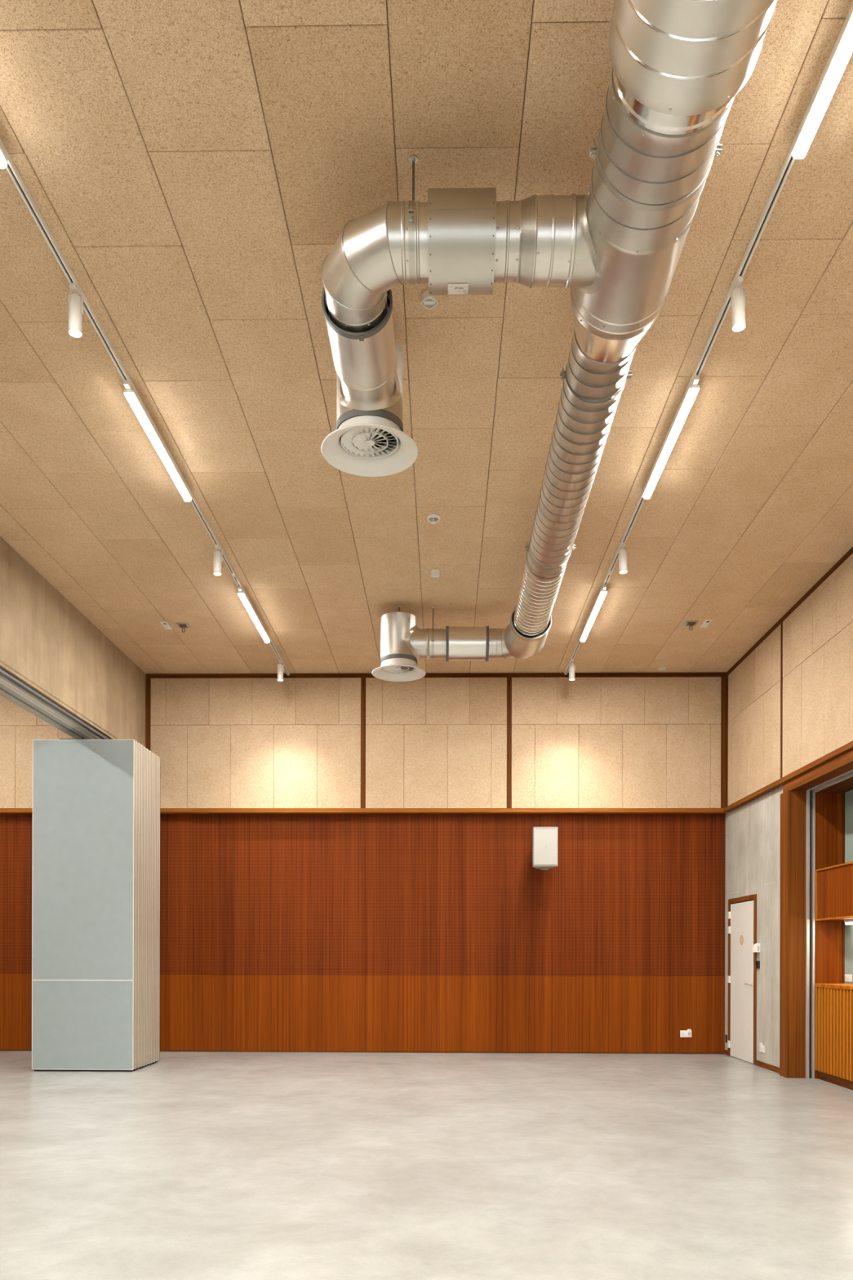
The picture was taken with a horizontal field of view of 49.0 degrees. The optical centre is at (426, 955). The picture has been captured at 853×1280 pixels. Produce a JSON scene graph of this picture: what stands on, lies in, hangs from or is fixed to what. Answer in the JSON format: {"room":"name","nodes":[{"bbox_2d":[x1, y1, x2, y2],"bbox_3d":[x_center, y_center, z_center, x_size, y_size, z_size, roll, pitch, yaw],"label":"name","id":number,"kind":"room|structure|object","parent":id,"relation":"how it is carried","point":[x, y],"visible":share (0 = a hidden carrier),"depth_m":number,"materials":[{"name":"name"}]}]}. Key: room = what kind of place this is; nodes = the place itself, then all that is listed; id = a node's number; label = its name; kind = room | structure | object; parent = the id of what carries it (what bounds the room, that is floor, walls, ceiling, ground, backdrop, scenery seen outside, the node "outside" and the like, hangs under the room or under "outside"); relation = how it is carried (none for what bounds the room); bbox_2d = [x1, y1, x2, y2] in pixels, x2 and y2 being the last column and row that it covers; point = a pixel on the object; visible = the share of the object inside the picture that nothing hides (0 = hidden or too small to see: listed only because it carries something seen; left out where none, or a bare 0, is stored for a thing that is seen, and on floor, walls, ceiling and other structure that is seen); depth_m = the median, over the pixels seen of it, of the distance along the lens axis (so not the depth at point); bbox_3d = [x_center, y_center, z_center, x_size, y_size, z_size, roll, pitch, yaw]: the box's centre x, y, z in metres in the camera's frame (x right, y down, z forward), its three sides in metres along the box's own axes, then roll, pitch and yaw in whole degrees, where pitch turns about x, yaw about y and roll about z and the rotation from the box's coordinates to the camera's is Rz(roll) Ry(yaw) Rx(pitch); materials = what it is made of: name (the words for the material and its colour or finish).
{"room":"community hall","nodes":[
{"label":"community hall","id":0,"kind":"room"},
{"bbox_2d":[0,536,145,746],"bbox_3d":[-4.302,-3.353,4.060,0.500,1.285,17.970,0,0,1],"label":"wall","id":1,"kind":"structure","parent":0,"point":[46,643],"depth_m":10.18,"materials":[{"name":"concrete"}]},
{"bbox_2d":[0,666,111,739],"bbox_3d":[-4.220,-2.670,5.994,0.320,0.080,13.840,0,0,1],"label":"rail","id":2,"kind":"object","parent":1,"relation":"attached to","point":[11,688],"visible":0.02,"depth_m":10.05,"materials":[{"name":"silver metal"}]},
{"bbox_2d":[82,737,150,1066],"bbox_3d":[-3.968,-0.660,11.378,1.182,4.019,0.101,0,0,1],"label":"partition panel","id":3,"kind":"object","parent":2,"relation":"hanging from","point":[148,751],"visible":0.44,"depth_m":11.37,"materials":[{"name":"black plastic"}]},
{"bbox_2d":[146,751,152,1065],"bbox_3d":[-3.966,-0.660,11.480,1.182,4.019,0.101,0,0,1],"label":"partition panel","id":4,"kind":"object","parent":2,"relation":"hanging from","point":[151,753],"visible":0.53,"depth_m":11.47,"materials":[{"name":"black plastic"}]},
{"bbox_2d":[149,752,155,1064],"bbox_3d":[-3.965,-0.660,11.581,1.182,4.019,0.101,0,0,1],"label":"partition panel","id":5,"kind":"object","parent":2,"relation":"hanging from","point":[153,754],"visible":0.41,"depth_m":11.57,"materials":[{"name":"beige plastic"}]},
{"bbox_2d":[151,754,157,1063],"bbox_3d":[-3.963,-0.660,11.683,1.182,4.019,0.101,0,0,1],"label":"partition panel","id":6,"kind":"object","parent":2,"relation":"hanging from","point":[156,756],"visible":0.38,"depth_m":11.67,"materials":[{"name":"beige plastic"}]},
{"bbox_2d":[155,755,159,1062],"bbox_3d":[-3.961,-0.660,11.784,1.182,4.019,0.101,0,0,1],"label":"partition panel","id":7,"kind":"object","parent":2,"relation":"hanging from","point":[158,757],"visible":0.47,"depth_m":11.78,"materials":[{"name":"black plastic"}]},
{"bbox_2d":[0,671,725,1053],"bbox_3d":[-2.267,-1.268,13.126,13.406,5.645,0.431,0,0,1],"label":"wall","id":8,"kind":"structure","parent":0,"point":[422,933],"depth_m":12.96,"materials":[{"name":"brown wood"}]},
{"bbox_2d":[146,678,151,750],"bbox_3d":[-3.853,-2.930,12.959,0.063,1.803,0.020,0,0,1],"label":"trim","id":9,"kind":"structure","parent":8,"relation":"attached to","point":[148,680],"depth_m":12.95,"materials":[{"name":"brown wood"}]},
{"bbox_2d":[0,808,726,813],"bbox_3d":[-2.328,-1.995,12.975,12.886,0.058,0.154,0,0,1],"label":"trim","id":10,"kind":"structure","parent":8,"relation":"attached to","point":[2,811],"depth_m":12.88,"materials":[{"name":"brown wood"}]},
{"bbox_2d":[360,677,365,808],"bbox_3d":[-0.873,-2.922,12.907,0.064,1.803,0.020,0,0,1],"label":"trim","id":11,"kind":"structure","parent":8,"relation":"attached to","point":[362,679],"depth_m":12.90,"materials":[{"name":"brown wood"}]},
{"bbox_2d":[146,672,726,678],"bbox_3d":[0.116,-3.853,12.890,7.986,0.062,0.020,0,0,1],"label":"trim","id":12,"kind":"structure","parent":8,"relation":"attached to","point":[433,674],"depth_m":12.87,"materials":[{"name":"brown wood"}]},
{"bbox_2d":[506,677,511,808],"bbox_3d":[1.138,-2.917,12.872,0.064,1.803,0.020,0,0,1],"label":"trim","id":13,"kind":"structure","parent":8,"relation":"attached to","point":[508,679],"depth_m":12.86,"materials":[{"name":"brown wood"}]},
{"bbox_2d":[532,826,558,870],"bbox_3d":[1.594,-1.429,12.716,0.330,0.554,0.515,0,0,1],"label":"wall speaker","id":14,"kind":"object","parent":8,"relation":"attached to","point":[544,839],"visible":1,"depth_m":12.46,"materials":[{"name":"plastic"}]},
{"bbox_2d":[680,1029,692,1037],"bbox_3d":[3.590,1.081,12.925,0.157,0.113,0.030,0,0,1],"label":"wall socket","id":15,"kind":"object","parent":8,"relation":"attached to","point":[683,1033],"visible":1,"depth_m":12.93,"materials":[{"name":"white plastic"}]},
{"bbox_2d":[720,675,728,808],"bbox_3d":[4.081,-2.910,12.782,0.092,1.803,0.099,0,0,1],"label":"trim","id":16,"kind":"structure","parent":8,"relation":"attached to","point":[724,704],"depth_m":12.81,"materials":[{"name":"brown wood"}]},
{"bbox_2d":[0,0,852,673],"bbox_3d":[-2.417,-3.990,4.093,13.406,0.201,18.500,0,0,1],"label":"ceiling","id":17,"kind":"structure","parent":0,"point":[196,167],"depth_m":6.00,"materials":[{"name":"brown wood"}]},
{"bbox_2d":[0,138,289,675],"bbox_3d":[-2.040,-3.872,4.966,0.036,0.035,15.860,0,0,1],"label":"track","id":18,"kind":"object","parent":17,"relation":"attached to","point":[11,168],"visible":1,"depth_m":5.67,"materials":[{"name":"white metal"}]},
{"bbox_2d":[0,146,7,168],"bbox_3d":[-2.061,-3.817,3.731,0.070,0.077,1.550,0,0,1],"label":"lamp","id":19,"kind":"object","parent":18,"relation":"attached to","point":[3,160],"visible":1,"depth_m":4.46,"materials":[{"name":"white plastic"}]},
{"bbox_2d":[68,282,83,337],"bbox_3d":[-2.030,-3.727,5.416,0.082,0.257,0.110,0,0,1],"label":"track spotlight","id":20,"kind":"object","parent":18,"relation":"attached to","point":[76,299],"visible":1,"depth_m":5.39,"materials":[{"name":"white metal"}]},
{"bbox_2d":[123,379,191,501],"bbox_3d":[-2.004,-3.817,7.036,0.070,0.077,1.540,0,0,1],"label":"lamp","id":21,"kind":"object","parent":18,"relation":"attached to","point":[130,394],"visible":1,"depth_m":6.87,"materials":[{"name":"white plastic"}]},
{"bbox_2d":[213,544,222,575],"bbox_3d":[-1.971,-3.727,8.836,0.082,0.257,0.110,0,0,1],"label":"track spotlight","id":22,"kind":"object","parent":18,"relation":"attached to","point":[217,555],"visible":1,"depth_m":8.81,"materials":[{"name":"white metal"}]},
{"bbox_2d":[237,586,270,643],"bbox_3d":[-1.943,-3.817,10.555,0.070,0.077,1.560,0,0,1],"label":"lamp","id":23,"kind":"object","parent":18,"relation":"attached to","point":[241,593],"visible":1,"depth_m":10.40,"materials":[{"name":"white plastic"}]},
{"bbox_2d":[277,659,284,680],"bbox_3d":[-1.912,-3.727,12.255,0.082,0.257,0.110,0,0,1],"label":"track spotlight","id":24,"kind":"object","parent":18,"relation":"attached to","point":[280,666],"visible":1,"depth_m":12.22,"materials":[{"name":"white metal"}]},
{"bbox_2d":[159,621,173,629],"bbox_3d":[-3.070,-3.887,11.030,0.083,0.011,0.250,0,0,1],"label":"socket","id":25,"kind":"object","parent":17,"relation":"attached to","point":[165,624],"visible":1,"depth_m":11.03,"materials":[{"name":"white plastic"}]},
{"bbox_2d":[176,622,191,632],"bbox_3d":[-2.866,-3.846,11.026,0.136,0.091,0.150,0,0,1],"label":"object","id":26,"kind":"object","parent":17,"relation":"attached to","point":[183,625],"visible":1,"depth_m":11.00,"materials":[{"name":"metal"}]},
{"bbox_2d":[408,155,417,200],"bbox_3d":[-0.064,-3.758,4.562,0.044,0.252,0.044,0,0,1],"label":"rod","id":27,"kind":"object","parent":17,"relation":"hanging from","point":[413,159],"visible":0.9,"depth_m":4.56,"materials":[{"name":"metal"}]},
{"bbox_2d":[408,155,417,163],"bbox_3d":[-0.063,-3.876,4.562,0.044,0.017,0.044,0,0,1],"label":"washer","id":28,"kind":"object","parent":27,"relation":"in","point":[413,158],"depth_m":4.56,"materials":[{"name":"metal"}]},
{"bbox_2d":[420,288,438,309],"bbox_3d":[0.017,-3.859,5.501,0.087,0.052,0.087,0,0,-44],"label":"sensor","id":29,"kind":"object","parent":17,"relation":"attached to","point":[428,301],"visible":0.96,"depth_m":5.49,"materials":[{"name":"white plastic"}]},
{"bbox_2d":[431,605,435,628],"bbox_3d":[0.072,-3.758,10.431,0.044,0.251,0.044,0,0,1],"label":"rod","id":30,"kind":"object","parent":17,"relation":"hanging from","point":[432,606],"visible":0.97,"depth_m":10.43,"materials":[{"name":"metal"}]},
{"bbox_2d":[426,514,439,524],"bbox_3d":[0.063,-3.860,8.300,0.120,0.050,0.120,0,0,1],"label":"smoke detector","id":31,"kind":"object","parent":17,"relation":"attached to","point":[432,518],"visible":1,"depth_m":8.27,"materials":[{"name":"white plastic"}]},
{"bbox_2d":[431,568,439,577],"bbox_3d":[0.088,-3.858,9.460,0.092,0.052,0.092,0,0,1],"label":"ceiling sensor","id":32,"kind":"object","parent":17,"relation":"attached to","point":[435,573],"visible":1,"depth_m":9.43,"materials":[{"name":"white plastic"}]},
{"bbox_2d":[658,666,666,670],"bbox_3d":[3.191,-3.872,12.647,0.085,0.010,0.120,0,0,1],"label":"socket","id":33,"kind":"object","parent":17,"relation":"attached to","point":[660,668],"visible":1,"depth_m":12.63,"materials":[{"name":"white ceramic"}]},
{"bbox_2d":[683,620,698,630],"bbox_3d":[3.086,-3.832,10.912,0.136,0.091,0.150,0,0,1],"label":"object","id":34,"kind":"object","parent":17,"relation":"attached to","point":[688,623],"visible":1,"depth_m":10.90,"materials":[{"name":"metal"}]},
{"bbox_2d":[699,619,712,627],"bbox_3d":[3.264,-3.871,10.920,0.083,0.011,0.250,0,0,1],"label":"socket","id":35,"kind":"object","parent":17,"relation":"attached to","point":[706,622],"visible":1,"depth_m":10.91,"materials":[{"name":"white plastic"}]},
{"bbox_2d":[564,2,852,675],"bbox_3d":[1.773,-3.862,4.900,0.036,0.035,15.860,0,0,1],"label":"track","id":36,"kind":"object","parent":17,"relation":"attached to","point":[789,160],"visible":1,"depth_m":5.27,"materials":[{"name":"white metal"}]},
{"bbox_2d":[568,658,575,680],"bbox_3d":[1.900,-3.717,12.189,0.082,0.257,0.110,0,0,1],"label":"track spotlight","id":37,"kind":"object","parent":36,"relation":"attached to","point":[572,665],"visible":1,"depth_m":12.16,"materials":[{"name":"white metal"}]},
{"bbox_2d":[580,584,607,641],"bbox_3d":[1.869,-3.808,10.489,0.070,0.077,1.560,0,0,1],"label":"lamp","id":38,"kind":"object","parent":36,"relation":"attached to","point":[603,592],"visible":1,"depth_m":10.34,"materials":[{"name":"white plastic"}]},
{"bbox_2d":[618,542,627,573],"bbox_3d":[1.843,-3.717,8.770,0.085,0.258,0.110,0,0,1],"label":"track spotlight","id":39,"kind":"object","parent":36,"relation":"attached to","point":[623,552],"visible":1,"depth_m":8.74,"materials":[{"name":"white metal"}]},
{"bbox_2d":[642,374,700,498],"bbox_3d":[1.808,-3.808,6.970,0.070,0.077,1.540,0,0,1],"label":"lamp","id":40,"kind":"object","parent":36,"relation":"attached to","point":[693,389],"visible":1,"depth_m":6.80,"materials":[{"name":"white plastic"}]},
{"bbox_2d":[730,275,746,331],"bbox_3d":[1.783,-3.717,5.350,0.085,0.258,0.110,0,0,1],"label":"track spotlight","id":41,"kind":"object","parent":36,"relation":"attached to","point":[738,293],"visible":1,"depth_m":5.32,"materials":[{"name":"white metal"}]},
{"bbox_2d":[791,8,852,159],"bbox_3d":[1.751,-3.808,3.665,0.070,0.077,1.550,0,0,1],"label":"lamp","id":42,"kind":"object","parent":36,"relation":"attached to","point":[842,55],"visible":1,"depth_m":4.09,"materials":[{"name":"white plastic"}]},
{"bbox_3d":[0.986,-3.800,4.030,0.043,0.162,0.043,0,0,1],"label":"rod","id":43,"kind":"object","parent":17,"relation":"hanging from","visible":0},
{"bbox_2d":[513,0,777,638],"bbox_3d":[0.986,-3.467,4.631,0.617,0.574,10.309,0,0,1],"label":"ventilation duct","id":44,"kind":"object","parent":43,"relation":"hanging from","point":[679,67],"visible":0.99,"depth_m":4.10,"materials":[{"name":"metal"}]},
{"bbox_2d":[321,193,577,333],"bbox_3d":[0.087,-3.470,4.693,1.246,0.367,0.654,0,0,1],"label":"duct","id":45,"kind":"object","parent":44,"relation":"attached to","point":[380,251],"visible":0.94,"depth_m":4.48,"materials":[{"name":"metal"}]},
{"bbox_2d":[321,288,395,390],"bbox_3d":[-0.364,-3.469,5.197,0.376,0.380,0.490,0,0,1],"label":"duct silencer","id":46,"kind":"object","parent":45,"relation":"attached to","point":[366,360],"visible":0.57,"depth_m":5.16,"materials":[{"name":"metal"}]},
{"bbox_2d":[320,339,417,476],"bbox_3d":[-0.354,-3.445,5.781,0.604,0.615,0.717,0,0,1],"label":"air diffuser","id":47,"kind":"object","parent":46,"relation":"attached to","point":[369,439],"visible":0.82,"depth_m":5.75,"materials":[{"name":"metal"}]},
{"bbox_2d":[427,187,496,295],"bbox_3d":[0.169,-3.468,4.557,0.320,0.417,0.416,0,0,1],"label":"damper","id":48,"kind":"object","parent":45,"relation":"attached to","point":[462,221],"visible":1,"depth_m":4.39,"materials":[{"name":"metal"}]},
{"bbox_2d":[431,605,551,659],"bbox_3d":[0.585,-3.469,10.133,1.441,0.428,0.963,0,0,1],"label":"duct","id":49,"kind":"object","parent":44,"relation":"attached to","point":[506,642],"visible":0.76,"depth_m":10.25,"materials":[{"name":"metal"}]},
{"bbox_2d":[371,612,431,681],"bbox_3d":[-0.270,-3.445,10.436,0.682,0.615,0.604,0,0,1],"label":"air diffuser","id":50,"kind":"object","parent":49,"relation":"attached to","point":[402,643],"visible":0.99,"depth_m":10.28,"materials":[{"name":"metal"}]},
{"bbox_2d":[445,626,488,661],"bbox_3d":[0.454,-3.469,10.424,0.473,0.376,0.376,0,0,1],"label":"duct silencer","id":51,"kind":"object","parent":49,"relation":"attached to","point":[462,643],"visible":1,"depth_m":10.27,"materials":[{"name":"metal"}]},
{"bbox_2d":[0,1050,852,1279],"bbox_3d":[-1.533,1.481,4.077,15.200,0.250,18.500,0,0,1],"label":"floor","id":52,"kind":"structure","parent":0,"point":[183,1165],"depth_m":5.94,"materials":[{"name":"concrete"}]},
{"bbox_2d":[31,738,137,1071],"bbox_3d":[-3.977,-0.579,10.871,1.182,3.856,0.101,0,0,1],"label":"partition panel","id":53,"kind":"object","parent":52,"relation":"on","point":[84,817],"visible":1,"depth_m":10.82,"materials":[{"name":"grey laminate"}]},
{"bbox_2d":[133,741,139,1070],"bbox_3d":[-3.975,-0.579,10.972,1.182,3.856,0.101,0,0,1],"label":"partition panel","id":54,"kind":"object","parent":52,"relation":"on","point":[138,744],"visible":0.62,"depth_m":10.96,"materials":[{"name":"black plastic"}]},
{"bbox_2d":[136,742,142,1069],"bbox_3d":[-3.974,-0.579,11.074,1.182,3.856,0.101,0,0,1],"label":"partition panel","id":55,"kind":"object","parent":52,"relation":"on","point":[140,745],"visible":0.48,"depth_m":11.06,"materials":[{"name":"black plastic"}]},
{"bbox_2d":[138,745,145,1068],"bbox_3d":[-3.972,-0.579,11.175,1.182,3.856,0.101,0,0,1],"label":"partition panel","id":56,"kind":"object","parent":52,"relation":"on","point":[143,747],"visible":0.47,"depth_m":11.16,"materials":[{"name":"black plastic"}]},
{"bbox_2d":[142,746,147,1067],"bbox_3d":[-3.970,-0.579,11.277,1.182,3.856,0.101,0,0,1],"label":"partition panel","id":57,"kind":"object","parent":52,"relation":"on","point":[146,749],"visible":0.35,"depth_m":11.27,"materials":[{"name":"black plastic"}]},
{"bbox_2d":[814,983,852,1089],"bbox_3d":[4.432,0.843,8.446,0.320,1.055,3.838,0,0,1],"label":"bar counter","id":58,"kind":"object","parent":52,"relation":"on","point":[833,1002],"depth_m":9.86,"materials":[{"name":"orange wood"}]},
{"bbox_2d":[814,983,852,990],"bbox_3d":[4.433,0.334,8.446,0.320,0.038,3.838,0,0,1],"label":"countertop","id":59,"kind":"structure","parent":58,"relation":"on","point":[842,986],"depth_m":9.87,"materials":[{"name":"orange wood"}]},
{"bbox_2d":[724,553,852,1067],"bbox_3d":[4.094,-1.277,3.751,0.301,5.395,18.757,0,0,1],"label":"wall","id":60,"kind":"structure","parent":0,"point":[818,635],"depth_m":11.01,"materials":[{"name":"grey concrete"}]},
{"bbox_2d":[727,893,756,1065],"bbox_3d":[4.144,0.305,12.195,0.186,2.130,1.130,0,0,1],"label":"door","id":61,"kind":"structure","parent":60,"relation":"in","point":[742,911],"depth_m":12.16,"materials":[{"name":"paint"}]},
{"bbox_2d":[724,1049,779,1073],"bbox_3d":[4.101,1.338,11.786,0.016,0.065,2.288,0,0,1],"label":"baseboard","id":62,"kind":"structure","parent":60,"relation":"attached to","point":[760,1064],"depth_m":11.25,"materials":[{"name":"brown wood"}]},
{"bbox_2d":[752,942,759,951],"bbox_3d":[4.082,-0.090,11.568,0.050,0.110,0.126,0,0,1],"label":"box","id":63,"kind":"object","parent":60,"relation":"attached to","point":[756,948],"visible":1,"depth_m":11.51,"materials":[{"name":"white plastic"}]},
{"bbox_2d":[755,960,759,968],"bbox_3d":[4.094,0.118,11.561,0.024,0.095,0.100,0,0,1],"label":"card reader","id":64,"kind":"object","parent":60,"relation":"attached to","point":[757,962],"visible":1,"depth_m":11.52,"materials":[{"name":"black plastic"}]},
{"bbox_2d":[759,1042,764,1053],"bbox_3d":[4.091,1.130,11.403,0.019,0.110,0.175,0,0,1],"label":"wall socket","id":65,"kind":"object","parent":60,"relation":"attached to","point":[762,1048],"visible":1,"depth_m":11.39,"materials":[{"name":"white plastic"}]},
{"bbox_2d":[780,622,782,777],"bbox_3d":[4.081,-2.910,10.719,0.021,1.803,0.063,0,0,1],"label":"trim","id":66,"kind":"structure","parent":60,"relation":"attached to","point":[781,664],"depth_m":10.72,"materials":[{"name":"brown wood"}]},
{"bbox_2d":[723,741,852,812],"bbox_3d":[3.948,-1.979,3.860,0.081,0.058,17.856,0,0,1],"label":"trim","id":67,"kind":"structure","parent":60,"relation":"attached to","point":[849,746],"depth_m":10.40,"materials":[{"name":"brown wood"}]},
{"bbox_2d":[726,546,852,676],"bbox_3d":[3.966,-3.843,3.872,0.019,0.062,17.879,0,0,1],"label":"trim","id":68,"kind":"structure","parent":60,"relation":"attached to","point":[850,552],"depth_m":10.36,"materials":[{"name":"brown wood"}]},
{"bbox_2d":[779,748,852,1078],"bbox_3d":[4.087,-0.290,8.486,0.202,3.318,4.311,0,0,1],"label":"frame","id":69,"kind":"object","parent":60,"relation":"attached to","point":[793,797],"visible":1,"depth_m":10.41,"materials":[{"name":"brown wood"}]},
{"bbox_2d":[805,769,852,1078],"bbox_3d":[4.234,-0.270,8.516,0.089,3.279,3.976,0,0,1],"label":"track","id":70,"kind":"object","parent":60,"relation":"attached to","point":[811,793],"visible":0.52,"depth_m":10.37,"materials":[{"name":"metal"}]},
{"bbox_2d":[844,789,852,984],"bbox_3d":[4.636,-0.303,8.441,0.080,3.350,3.840,0,0,1],"label":"wall","id":71,"kind":"structure","parent":0,"point":[848,795],"depth_m":10.24,"materials":[{"name":"grey paint"}]},
{"bbox_2d":[814,792,844,1078],"bbox_3d":[4.507,-0.229,10.380,0.387,3.200,0.028,0,0,1],"label":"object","id":72,"kind":"structure","parent":71,"relation":"attached to","point":[828,806],"depth_m":10.37,"materials":[{"name":"brown wood"}]},
{"bbox_2d":[815,861,852,920],"bbox_3d":[4.438,-0.662,8.446,0.314,0.566,3.838,0,0,1],"label":"bar cabinet","id":73,"kind":"object","parent":71,"relation":"attached to","point":[833,884],"visible":1,"depth_m":9.90,"materials":[{"name":"brown wood"}]},
{"bbox_2d":[844,919,852,924],"bbox_3d":[4.535,-0.354,9.453,0.080,0.051,1.260,0,0,1],"label":"lamp","id":74,"kind":"object","parent":73,"relation":"attached to","point":[847,921],"visible":1,"depth_m":9.97,"materials":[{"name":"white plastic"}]},
{"bbox_2d":[816,776,852,792],"bbox_3d":[4.478,-1.813,8.444,0.387,0.032,3.841,0,0,1],"label":"trim","id":75,"kind":"structure","parent":71,"relation":"attached to","point":[844,786],"depth_m":10.03,"materials":[{"name":"brown wood"}]},
{"bbox_2d":[841,792,844,982],"bbox_3d":[4.618,-0.742,10.355,0.023,2.107,0.016,0,0,1],"label":"trim","id":76,"kind":"structure","parent":71,"relation":"attached to","point":[843,793],"depth_m":10.35,"materials":[{"name":"brown wood"}]},
{"bbox_2d":[844,973,852,982],"bbox_3d":[4.620,0.253,10.244,0.012,0.082,0.165,0,0,1],"label":"wall socket","id":77,"kind":"object","parent":71,"relation":"attached to","point":[848,978],"visible":1,"depth_m":10.23,"materials":[{"name":"white plastic"}]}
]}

